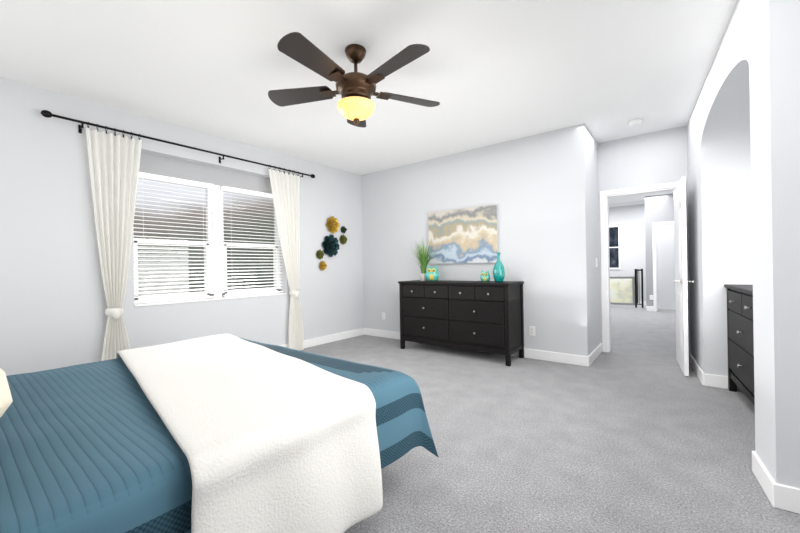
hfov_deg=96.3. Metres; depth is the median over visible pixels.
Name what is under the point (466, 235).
painting
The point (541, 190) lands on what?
wall
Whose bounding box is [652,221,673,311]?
door frame
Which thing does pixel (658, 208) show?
wall
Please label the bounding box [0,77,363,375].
wall
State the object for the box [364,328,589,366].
baseboard
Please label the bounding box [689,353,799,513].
baseboard
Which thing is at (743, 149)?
wall
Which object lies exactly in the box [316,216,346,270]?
flowers
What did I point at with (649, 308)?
baseboard
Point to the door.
(681, 281)
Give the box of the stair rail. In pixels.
[635,269,643,307]
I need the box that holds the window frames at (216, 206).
[133,178,287,306]
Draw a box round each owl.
[425,265,438,280]
[480,270,489,281]
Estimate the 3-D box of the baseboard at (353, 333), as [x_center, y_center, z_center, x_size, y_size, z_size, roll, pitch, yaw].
[-2.320,1.140,3.978,0.016,0.115,5.550,-1,0,38]
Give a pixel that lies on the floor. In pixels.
(634, 430)
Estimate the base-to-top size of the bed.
1.300 m
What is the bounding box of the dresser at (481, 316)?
[398,280,523,366]
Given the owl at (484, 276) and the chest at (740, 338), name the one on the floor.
the chest at (740, 338)
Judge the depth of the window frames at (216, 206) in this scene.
4.32 m
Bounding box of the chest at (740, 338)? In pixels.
[724,284,754,405]
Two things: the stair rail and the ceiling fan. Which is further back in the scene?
the stair rail
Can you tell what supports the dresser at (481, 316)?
on the floor
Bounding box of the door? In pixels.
[674,177,693,375]
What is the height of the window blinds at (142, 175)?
1.354 m
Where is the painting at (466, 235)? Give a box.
[428,204,497,263]
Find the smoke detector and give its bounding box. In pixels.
[628,118,641,125]
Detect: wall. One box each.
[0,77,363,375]
[362,123,600,356]
[598,126,689,352]
[609,205,644,300]
[645,193,674,306]
[687,0,799,487]
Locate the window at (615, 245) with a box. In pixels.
[609,225,620,268]
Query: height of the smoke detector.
0.040 m
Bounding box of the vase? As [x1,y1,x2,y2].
[493,253,504,281]
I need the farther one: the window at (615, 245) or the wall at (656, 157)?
the window at (615, 245)
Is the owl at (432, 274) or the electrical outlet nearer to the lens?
the electrical outlet
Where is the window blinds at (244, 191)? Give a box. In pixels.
[221,186,282,296]
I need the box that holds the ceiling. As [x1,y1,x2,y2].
[0,0,736,203]
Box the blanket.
[115,334,382,532]
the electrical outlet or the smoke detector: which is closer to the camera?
the smoke detector
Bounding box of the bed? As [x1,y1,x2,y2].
[0,334,437,532]
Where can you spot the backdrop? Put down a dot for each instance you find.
(255, 211)
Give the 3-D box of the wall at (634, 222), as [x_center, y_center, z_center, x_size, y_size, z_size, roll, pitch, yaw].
[7.140,-0.326,9.323,5.620,2.740,0.150,-1,0,38]
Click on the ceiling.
(484, 73)
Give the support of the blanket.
on the bed
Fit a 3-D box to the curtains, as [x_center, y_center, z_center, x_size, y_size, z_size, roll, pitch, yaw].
[-2.118,-0.077,4.135,0.173,2.518,2.863,-1,0,38]
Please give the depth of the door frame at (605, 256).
4.66 m
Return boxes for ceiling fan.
[268,32,439,127]
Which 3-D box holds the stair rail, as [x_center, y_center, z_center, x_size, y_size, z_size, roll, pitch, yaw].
[6.321,0.557,9.427,0.182,1.000,0.632,-1,0,38]
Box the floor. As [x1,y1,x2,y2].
[300,307,799,532]
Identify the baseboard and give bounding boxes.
[279,328,363,347]
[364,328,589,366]
[590,343,601,364]
[638,301,653,310]
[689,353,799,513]
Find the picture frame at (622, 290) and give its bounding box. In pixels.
[610,276,634,304]
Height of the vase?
0.360 m
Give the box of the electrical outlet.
[529,326,534,335]
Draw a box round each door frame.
[600,181,688,351]
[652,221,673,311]
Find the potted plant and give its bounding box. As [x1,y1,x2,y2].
[407,237,443,280]
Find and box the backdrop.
[133,178,274,294]
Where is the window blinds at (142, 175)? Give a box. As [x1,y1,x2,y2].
[133,172,214,302]
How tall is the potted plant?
0.628 m
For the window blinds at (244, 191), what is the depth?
4.65 m
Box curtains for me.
[41,110,314,360]
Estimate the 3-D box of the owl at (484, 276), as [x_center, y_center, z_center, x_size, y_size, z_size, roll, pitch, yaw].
[1.074,0.118,4.513,0.125,0.147,0.108,-1,0,23]
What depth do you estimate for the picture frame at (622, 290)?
9.87 m
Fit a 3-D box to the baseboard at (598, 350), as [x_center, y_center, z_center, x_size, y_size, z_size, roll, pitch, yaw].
[2.385,1.064,4.369,0.020,0.115,0.860,-1,0,38]
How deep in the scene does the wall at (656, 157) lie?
4.40 m

